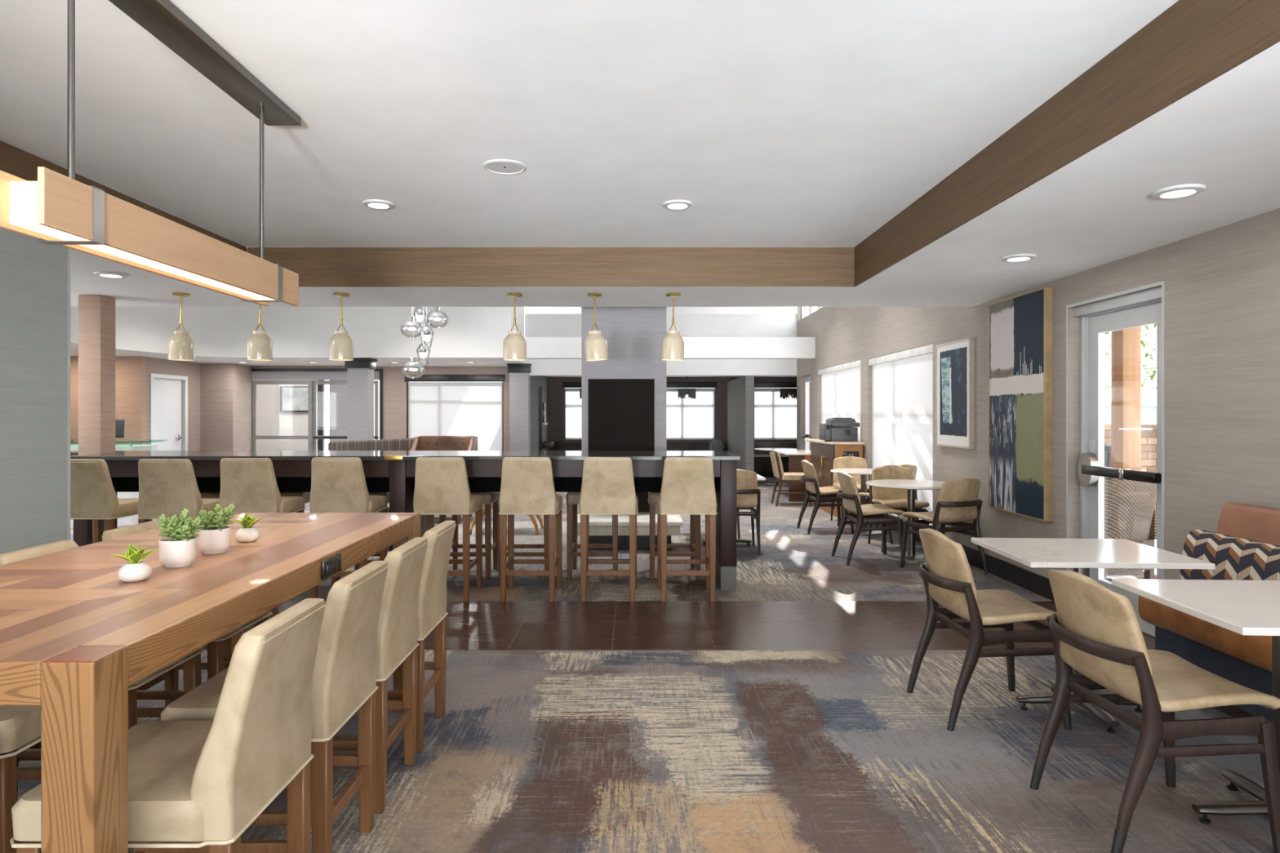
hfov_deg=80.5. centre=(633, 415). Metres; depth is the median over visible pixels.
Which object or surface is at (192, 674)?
counter stool
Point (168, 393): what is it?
door
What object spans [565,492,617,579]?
bar stool
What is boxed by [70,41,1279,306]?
ceiling
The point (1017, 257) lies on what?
recessed light
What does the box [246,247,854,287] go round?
ceiling beam
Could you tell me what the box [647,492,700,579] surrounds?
bar stool
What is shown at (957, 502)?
dining chair
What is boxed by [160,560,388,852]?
counter stool
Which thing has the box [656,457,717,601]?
bar stool
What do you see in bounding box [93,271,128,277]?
recessed light
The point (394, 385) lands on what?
wall
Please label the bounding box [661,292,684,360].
pendant
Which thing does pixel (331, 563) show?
socket
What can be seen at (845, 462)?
dining chair
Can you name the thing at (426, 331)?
glass pendant
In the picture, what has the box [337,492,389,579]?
bar stool
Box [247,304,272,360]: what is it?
pendant
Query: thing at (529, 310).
wall
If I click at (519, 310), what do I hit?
wall
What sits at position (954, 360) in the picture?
framed print
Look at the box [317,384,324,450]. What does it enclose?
frame
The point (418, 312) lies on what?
glass pendant
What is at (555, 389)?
wall
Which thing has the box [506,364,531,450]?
column
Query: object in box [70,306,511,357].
wall
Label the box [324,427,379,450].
ground
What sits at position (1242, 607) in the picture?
square table
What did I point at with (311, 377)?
door
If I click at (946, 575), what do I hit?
dining chair
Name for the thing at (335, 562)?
socket
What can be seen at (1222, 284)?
wall
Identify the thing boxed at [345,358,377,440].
column
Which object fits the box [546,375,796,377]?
ceiling
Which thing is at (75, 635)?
table
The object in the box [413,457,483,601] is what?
bar stool
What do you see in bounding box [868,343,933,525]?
window
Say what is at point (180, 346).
pendant
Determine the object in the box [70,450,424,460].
countertop
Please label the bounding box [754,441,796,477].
banquette
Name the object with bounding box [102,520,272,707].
counter stool
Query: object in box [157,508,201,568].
potted succulent
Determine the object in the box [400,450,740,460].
countertop
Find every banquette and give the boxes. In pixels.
[557,441,725,450]
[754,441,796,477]
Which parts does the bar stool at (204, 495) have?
seat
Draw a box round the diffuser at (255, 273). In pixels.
[9,181,273,299]
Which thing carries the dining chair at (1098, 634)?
on the floor
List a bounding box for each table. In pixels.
[0,512,420,852]
[70,450,740,591]
[702,474,765,546]
[754,448,796,485]
[830,468,881,534]
[866,479,945,563]
[970,537,1215,733]
[1111,578,1279,825]
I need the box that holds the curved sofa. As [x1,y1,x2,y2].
[328,437,414,450]
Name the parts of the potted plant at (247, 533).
pot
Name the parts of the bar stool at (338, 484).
leg, leg, backrest, leg, seat, leg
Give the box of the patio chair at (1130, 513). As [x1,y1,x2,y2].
[1104,476,1156,579]
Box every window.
[404,374,505,450]
[562,382,716,440]
[754,382,796,440]
[801,306,822,318]
[817,359,860,441]
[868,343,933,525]
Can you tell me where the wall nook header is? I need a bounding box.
[524,314,796,376]
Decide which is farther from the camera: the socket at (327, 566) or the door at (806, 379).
the door at (806, 379)
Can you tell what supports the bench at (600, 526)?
on the floor
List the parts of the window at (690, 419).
sill, frame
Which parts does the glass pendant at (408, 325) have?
glass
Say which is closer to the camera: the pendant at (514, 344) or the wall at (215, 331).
the pendant at (514, 344)
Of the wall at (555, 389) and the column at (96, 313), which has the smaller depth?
the column at (96, 313)
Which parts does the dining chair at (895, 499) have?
leg, seat frame, leg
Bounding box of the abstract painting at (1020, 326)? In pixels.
[988,286,1053,521]
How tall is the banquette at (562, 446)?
0.770 m
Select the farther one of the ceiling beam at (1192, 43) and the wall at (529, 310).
the wall at (529, 310)
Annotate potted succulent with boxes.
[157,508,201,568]
[194,503,235,554]
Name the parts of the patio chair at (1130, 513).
seat, backrest, leg, armrest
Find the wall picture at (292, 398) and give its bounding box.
[280,386,307,412]
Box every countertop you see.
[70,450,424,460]
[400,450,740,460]
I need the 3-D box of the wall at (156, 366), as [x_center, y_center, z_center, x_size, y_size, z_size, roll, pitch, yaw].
[-8.260,0.201,13.510,0.120,2.359,1.580,0,0,0]
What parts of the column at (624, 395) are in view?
panel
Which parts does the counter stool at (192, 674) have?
leg, backrest, leg, seat, leg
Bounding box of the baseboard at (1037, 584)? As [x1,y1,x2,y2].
[867,517,1054,601]
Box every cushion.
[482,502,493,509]
[1180,528,1279,580]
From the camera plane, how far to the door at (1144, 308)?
5.23 m
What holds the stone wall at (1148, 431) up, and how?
on the patio
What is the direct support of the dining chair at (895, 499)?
on the floor
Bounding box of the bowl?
[1104,443,1111,467]
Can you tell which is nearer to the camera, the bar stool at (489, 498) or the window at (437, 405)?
the bar stool at (489, 498)
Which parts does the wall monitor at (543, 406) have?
recess frame, recess panel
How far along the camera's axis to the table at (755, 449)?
14.87 m
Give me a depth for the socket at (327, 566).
2.49 m
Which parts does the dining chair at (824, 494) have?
leg, rail, leg, seat frame, leg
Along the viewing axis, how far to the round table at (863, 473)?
8.91 m
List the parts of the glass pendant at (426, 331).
glass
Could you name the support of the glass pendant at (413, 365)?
hanging from the ceiling
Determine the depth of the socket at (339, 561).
2.58 m
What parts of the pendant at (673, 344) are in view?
lamp shade, rod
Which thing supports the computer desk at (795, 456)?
on the floor
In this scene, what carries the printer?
on the base cabinet
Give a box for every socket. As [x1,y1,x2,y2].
[325,564,330,575]
[330,562,333,573]
[333,560,337,572]
[337,559,341,569]
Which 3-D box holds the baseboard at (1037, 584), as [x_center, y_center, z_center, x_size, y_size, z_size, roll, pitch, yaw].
[3.113,1.305,6.150,0.014,0.150,16.700,0,0,0]
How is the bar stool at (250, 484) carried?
on the floor
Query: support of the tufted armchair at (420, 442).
on the floor
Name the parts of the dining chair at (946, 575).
leg, rail, leg, seat frame, leg, leg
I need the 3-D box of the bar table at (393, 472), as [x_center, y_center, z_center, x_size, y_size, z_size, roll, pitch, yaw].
[-2.089,0.848,6.304,5.822,1.064,0.912,0,0,0]
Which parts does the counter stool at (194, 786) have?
leg, seat, leg, leg, backrest, leg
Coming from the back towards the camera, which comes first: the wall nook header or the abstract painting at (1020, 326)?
the wall nook header
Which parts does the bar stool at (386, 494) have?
leg, seat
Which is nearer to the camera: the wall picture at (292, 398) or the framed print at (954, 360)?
the framed print at (954, 360)
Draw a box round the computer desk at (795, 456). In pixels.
[771,449,810,502]
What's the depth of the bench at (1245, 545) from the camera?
3.55 m
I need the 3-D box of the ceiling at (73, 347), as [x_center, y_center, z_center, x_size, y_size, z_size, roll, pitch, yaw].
[-6.050,-1.050,12.450,7.900,0.140,5.100,0,0,0]
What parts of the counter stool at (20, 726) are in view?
leg, seat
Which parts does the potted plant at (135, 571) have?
pot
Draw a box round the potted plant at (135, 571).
[109,542,159,582]
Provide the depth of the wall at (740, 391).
15.04 m
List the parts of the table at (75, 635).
leg, leg, socket plate, leg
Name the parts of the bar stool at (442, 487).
leg, backrest, leg, seat, leg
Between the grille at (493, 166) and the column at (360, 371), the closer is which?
the grille at (493, 166)
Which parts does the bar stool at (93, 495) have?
backrest, leg, leg, seat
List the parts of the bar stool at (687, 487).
leg, leg, seat, backrest, leg, leg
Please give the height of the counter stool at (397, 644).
0.900 m
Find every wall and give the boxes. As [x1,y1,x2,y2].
[0,227,67,554]
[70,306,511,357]
[70,356,146,444]
[146,356,199,450]
[200,363,251,450]
[251,365,509,450]
[257,384,307,450]
[328,384,346,442]
[511,306,524,362]
[525,306,795,314]
[530,376,547,450]
[547,377,796,450]
[726,375,754,471]
[796,208,1279,579]
[808,382,810,449]
[1104,423,1156,509]
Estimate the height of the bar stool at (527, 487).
1.070 m
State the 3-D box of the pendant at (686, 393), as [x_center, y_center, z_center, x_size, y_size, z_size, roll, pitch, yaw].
[1.120,-0.610,16.000,0.378,0.538,0.366,0,0,0]
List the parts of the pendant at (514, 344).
lamp shade, rod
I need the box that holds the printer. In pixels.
[819,417,859,441]
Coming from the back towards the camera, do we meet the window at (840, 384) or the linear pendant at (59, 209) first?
the window at (840, 384)
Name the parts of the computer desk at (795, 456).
panel, panel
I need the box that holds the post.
[1111,326,1141,471]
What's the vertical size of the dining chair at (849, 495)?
0.849 m
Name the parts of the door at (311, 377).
transom panel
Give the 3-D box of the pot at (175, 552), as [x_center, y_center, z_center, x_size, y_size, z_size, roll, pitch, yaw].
[-1.408,0.424,2.335,0.099,0.083,0.099,0,0,0]
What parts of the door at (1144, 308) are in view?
lock plate, frame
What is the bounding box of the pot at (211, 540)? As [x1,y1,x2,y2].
[197,525,231,554]
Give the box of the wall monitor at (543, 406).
[538,386,554,450]
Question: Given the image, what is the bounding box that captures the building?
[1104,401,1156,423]
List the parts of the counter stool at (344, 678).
seat, leg, backrest, leg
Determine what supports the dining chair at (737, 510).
on the floor
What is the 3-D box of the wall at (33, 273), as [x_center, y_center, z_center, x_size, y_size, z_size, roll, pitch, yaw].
[-3.111,0.010,0.925,0.159,2.740,6.250,0,0,0]
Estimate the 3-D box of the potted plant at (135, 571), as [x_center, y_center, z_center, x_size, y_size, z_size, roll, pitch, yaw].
[-1.407,0.413,2.136,0.086,0.104,0.104,0,0,-2]
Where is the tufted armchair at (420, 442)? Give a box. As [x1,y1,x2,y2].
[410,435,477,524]
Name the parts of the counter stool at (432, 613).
leg, backrest, leg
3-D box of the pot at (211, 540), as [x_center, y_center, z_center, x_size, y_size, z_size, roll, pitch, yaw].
[-1.420,0.424,2.560,0.099,0.083,0.099,0,0,0]
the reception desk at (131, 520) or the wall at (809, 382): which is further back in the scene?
the wall at (809, 382)
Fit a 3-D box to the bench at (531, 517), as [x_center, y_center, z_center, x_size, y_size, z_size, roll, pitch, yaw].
[-1.500,1.157,8.950,0.860,0.454,0.520,0,0,0]
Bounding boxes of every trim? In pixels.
[0,140,246,252]
[67,248,70,540]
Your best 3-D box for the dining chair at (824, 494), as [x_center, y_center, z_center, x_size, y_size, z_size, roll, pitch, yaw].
[2.275,0.959,9.001,0.563,0.849,0.500,0,0,-3]
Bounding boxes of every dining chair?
[736,469,760,555]
[736,509,740,538]
[796,460,853,534]
[831,456,877,526]
[831,471,905,565]
[855,464,919,544]
[867,465,929,552]
[900,477,987,574]
[906,528,1071,731]
[1029,569,1279,852]
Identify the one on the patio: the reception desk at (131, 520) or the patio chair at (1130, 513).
the patio chair at (1130, 513)
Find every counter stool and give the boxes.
[0,540,204,801]
[0,705,40,852]
[9,598,325,852]
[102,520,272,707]
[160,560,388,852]
[263,537,427,813]
[351,520,456,753]
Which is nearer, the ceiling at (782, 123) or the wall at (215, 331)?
the ceiling at (782, 123)
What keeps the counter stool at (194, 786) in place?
on the floor
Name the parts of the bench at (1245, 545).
seat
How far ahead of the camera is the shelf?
16.05 m
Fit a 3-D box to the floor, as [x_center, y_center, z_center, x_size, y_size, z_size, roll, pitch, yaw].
[-2.750,1.430,8.320,14.500,0.100,21.360,0,0,0]
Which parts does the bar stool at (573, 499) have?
leg, seat, leg, leg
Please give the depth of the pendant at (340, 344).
6.17 m
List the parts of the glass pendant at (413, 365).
glass, cord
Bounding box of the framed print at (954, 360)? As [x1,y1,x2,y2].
[935,337,974,448]
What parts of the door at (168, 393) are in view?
lever handle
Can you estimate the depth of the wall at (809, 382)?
14.40 m
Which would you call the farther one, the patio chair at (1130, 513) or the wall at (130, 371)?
the wall at (130, 371)
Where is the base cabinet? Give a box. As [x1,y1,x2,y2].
[804,439,864,516]
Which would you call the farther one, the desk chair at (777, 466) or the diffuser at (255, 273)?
the desk chair at (777, 466)
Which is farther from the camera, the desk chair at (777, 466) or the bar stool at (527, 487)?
the desk chair at (777, 466)
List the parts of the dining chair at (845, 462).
leg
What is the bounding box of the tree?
[1104,324,1156,391]
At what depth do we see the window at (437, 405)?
15.05 m
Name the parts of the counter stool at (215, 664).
backrest, leg, leg, seat, leg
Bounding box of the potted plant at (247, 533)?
[231,512,264,542]
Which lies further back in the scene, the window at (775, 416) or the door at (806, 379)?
the window at (775, 416)
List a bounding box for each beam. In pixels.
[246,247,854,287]
[524,337,815,359]
[853,0,1279,287]
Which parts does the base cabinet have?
door, handle, socket plate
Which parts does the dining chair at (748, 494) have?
seat frame, rail, leg, leg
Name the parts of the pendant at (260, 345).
lamp shade, rod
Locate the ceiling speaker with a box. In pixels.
[483,159,526,173]
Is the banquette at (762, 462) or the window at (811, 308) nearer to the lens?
the window at (811, 308)
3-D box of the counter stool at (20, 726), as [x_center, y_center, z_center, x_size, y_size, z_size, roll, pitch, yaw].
[-1.932,0.930,2.240,0.530,0.900,0.449,0,0,0]
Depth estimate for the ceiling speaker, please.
3.97 m
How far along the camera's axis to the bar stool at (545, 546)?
6.35 m
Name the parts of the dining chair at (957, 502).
leg, leg, seat frame, leg, rail, leg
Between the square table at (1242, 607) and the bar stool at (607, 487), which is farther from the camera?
the bar stool at (607, 487)
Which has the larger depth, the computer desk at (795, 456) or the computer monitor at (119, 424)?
the computer desk at (795, 456)
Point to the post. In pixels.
(1126, 344)
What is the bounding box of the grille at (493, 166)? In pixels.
[486,161,523,173]
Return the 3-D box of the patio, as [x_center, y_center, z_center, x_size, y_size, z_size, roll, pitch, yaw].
[8.643,1.454,8.150,10.715,0.089,12.300,0,0,0]
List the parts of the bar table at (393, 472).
panel, joint plate, post, panel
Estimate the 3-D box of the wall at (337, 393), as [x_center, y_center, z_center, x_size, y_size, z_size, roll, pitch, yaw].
[-6.635,0.080,17.400,0.670,2.600,0.200,0,0,0]
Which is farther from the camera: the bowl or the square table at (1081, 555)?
the bowl
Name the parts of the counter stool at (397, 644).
leg, backrest, leg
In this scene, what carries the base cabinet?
on the floor
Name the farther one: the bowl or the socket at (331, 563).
the bowl
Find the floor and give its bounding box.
[17,477,1273,852]
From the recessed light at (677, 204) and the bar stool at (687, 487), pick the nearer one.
the recessed light at (677, 204)
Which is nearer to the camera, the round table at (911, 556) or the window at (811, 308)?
the round table at (911, 556)
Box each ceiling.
[0,0,1178,247]
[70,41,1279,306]
[70,342,524,365]
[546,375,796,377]
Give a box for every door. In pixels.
[150,373,187,450]
[250,368,382,450]
[802,375,810,449]
[1066,280,1164,636]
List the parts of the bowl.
post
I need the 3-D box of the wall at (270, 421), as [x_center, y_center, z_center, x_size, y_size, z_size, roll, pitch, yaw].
[-8.300,0.080,17.250,2.200,2.600,0.100,0,0,0]
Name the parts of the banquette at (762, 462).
seat, backrest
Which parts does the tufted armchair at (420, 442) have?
backrest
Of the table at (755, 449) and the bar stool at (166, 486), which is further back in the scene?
the table at (755, 449)
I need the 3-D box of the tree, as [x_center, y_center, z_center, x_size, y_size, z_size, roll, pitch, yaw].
[5.756,-0.142,8.290,1.483,3.106,1.109,0,0,0]
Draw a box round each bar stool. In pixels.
[70,458,152,543]
[137,458,219,524]
[169,492,220,519]
[219,457,306,512]
[280,492,310,503]
[309,457,388,598]
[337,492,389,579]
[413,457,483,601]
[439,492,498,579]
[497,457,563,601]
[497,492,549,579]
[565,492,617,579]
[577,457,638,601]
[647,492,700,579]
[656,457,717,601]
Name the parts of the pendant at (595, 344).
rod, lamp shade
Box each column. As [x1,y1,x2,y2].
[78,294,115,455]
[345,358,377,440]
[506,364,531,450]
[581,306,666,514]
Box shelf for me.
[542,441,554,448]
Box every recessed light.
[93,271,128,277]
[362,199,394,209]
[662,199,693,209]
[1000,253,1036,262]
[1151,183,1205,199]
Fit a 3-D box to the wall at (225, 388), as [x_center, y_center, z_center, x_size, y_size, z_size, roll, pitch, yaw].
[-7.950,0.201,14.650,0.740,2.359,0.700,0,0,0]
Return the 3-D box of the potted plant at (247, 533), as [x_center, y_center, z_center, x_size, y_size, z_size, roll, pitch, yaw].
[-1.419,0.413,2.790,0.099,0.104,0.092,0,0,42]
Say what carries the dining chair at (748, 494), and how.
on the floor
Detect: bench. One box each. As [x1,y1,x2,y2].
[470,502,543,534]
[577,514,683,550]
[1137,502,1279,720]
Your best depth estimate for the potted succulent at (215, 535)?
2.53 m
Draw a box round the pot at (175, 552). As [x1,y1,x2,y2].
[159,536,196,568]
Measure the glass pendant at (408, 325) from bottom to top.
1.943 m
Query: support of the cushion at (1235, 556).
on the bench at (1245, 545)
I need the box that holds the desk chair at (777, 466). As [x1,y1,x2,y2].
[768,450,811,506]
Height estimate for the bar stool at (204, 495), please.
1.053 m
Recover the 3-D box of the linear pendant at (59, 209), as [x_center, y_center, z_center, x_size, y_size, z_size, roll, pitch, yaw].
[-1.540,-0.890,2.592,0.153,0.838,1.475,0,0,0]
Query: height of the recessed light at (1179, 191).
0.016 m
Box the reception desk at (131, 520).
[70,442,157,528]
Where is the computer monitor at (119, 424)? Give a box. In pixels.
[115,419,124,440]
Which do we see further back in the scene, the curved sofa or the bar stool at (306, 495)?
the curved sofa
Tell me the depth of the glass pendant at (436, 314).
9.82 m
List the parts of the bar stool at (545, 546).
leg, leg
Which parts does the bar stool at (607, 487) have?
leg, leg, backrest, seat, leg, leg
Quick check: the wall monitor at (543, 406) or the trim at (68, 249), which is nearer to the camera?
the trim at (68, 249)
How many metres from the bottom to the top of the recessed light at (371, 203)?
0.016 m
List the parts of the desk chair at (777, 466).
leg, panel, frame, leg, backrest, seat frame, seat, leg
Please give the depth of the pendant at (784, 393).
15.88 m
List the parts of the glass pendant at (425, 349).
glass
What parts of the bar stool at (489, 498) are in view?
leg, leg, seat, leg, leg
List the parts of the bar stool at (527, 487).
leg, leg, backrest, leg, seat, leg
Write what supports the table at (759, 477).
on the floor
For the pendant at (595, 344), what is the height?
0.550 m
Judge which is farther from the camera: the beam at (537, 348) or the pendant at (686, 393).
the pendant at (686, 393)
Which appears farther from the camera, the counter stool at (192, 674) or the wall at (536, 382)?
the wall at (536, 382)
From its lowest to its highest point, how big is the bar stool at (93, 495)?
1.070 m
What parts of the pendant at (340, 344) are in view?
lamp shade, rod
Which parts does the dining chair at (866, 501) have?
seat frame, leg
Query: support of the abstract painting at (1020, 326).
attached to the wall at (1222, 284)
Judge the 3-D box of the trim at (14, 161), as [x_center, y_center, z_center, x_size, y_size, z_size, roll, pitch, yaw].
[-3.025,-1.155,1.849,0.011,0.307,8.097,0,0,0]
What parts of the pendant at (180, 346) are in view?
lamp shade, rod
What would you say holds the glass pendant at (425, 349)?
hanging from the ceiling
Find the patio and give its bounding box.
[1142,538,1156,575]
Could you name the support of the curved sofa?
on the floor
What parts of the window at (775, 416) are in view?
sill, frame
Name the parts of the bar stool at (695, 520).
leg, seat, leg, leg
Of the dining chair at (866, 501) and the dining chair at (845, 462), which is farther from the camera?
the dining chair at (845, 462)
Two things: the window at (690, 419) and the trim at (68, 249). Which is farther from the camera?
the window at (690, 419)
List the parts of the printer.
control panel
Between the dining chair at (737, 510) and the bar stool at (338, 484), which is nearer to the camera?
the bar stool at (338, 484)
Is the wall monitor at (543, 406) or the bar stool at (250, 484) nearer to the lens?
the bar stool at (250, 484)
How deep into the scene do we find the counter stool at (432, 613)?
3.23 m
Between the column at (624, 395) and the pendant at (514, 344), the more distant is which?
the column at (624, 395)
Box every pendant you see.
[0,0,301,306]
[167,292,194,360]
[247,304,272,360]
[328,292,353,360]
[400,306,422,337]
[401,306,424,378]
[413,306,426,325]
[416,306,430,364]
[419,306,434,347]
[426,306,448,328]
[502,292,526,360]
[584,292,608,360]
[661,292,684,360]
[678,376,695,399]
[779,376,796,399]
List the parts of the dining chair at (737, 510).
leg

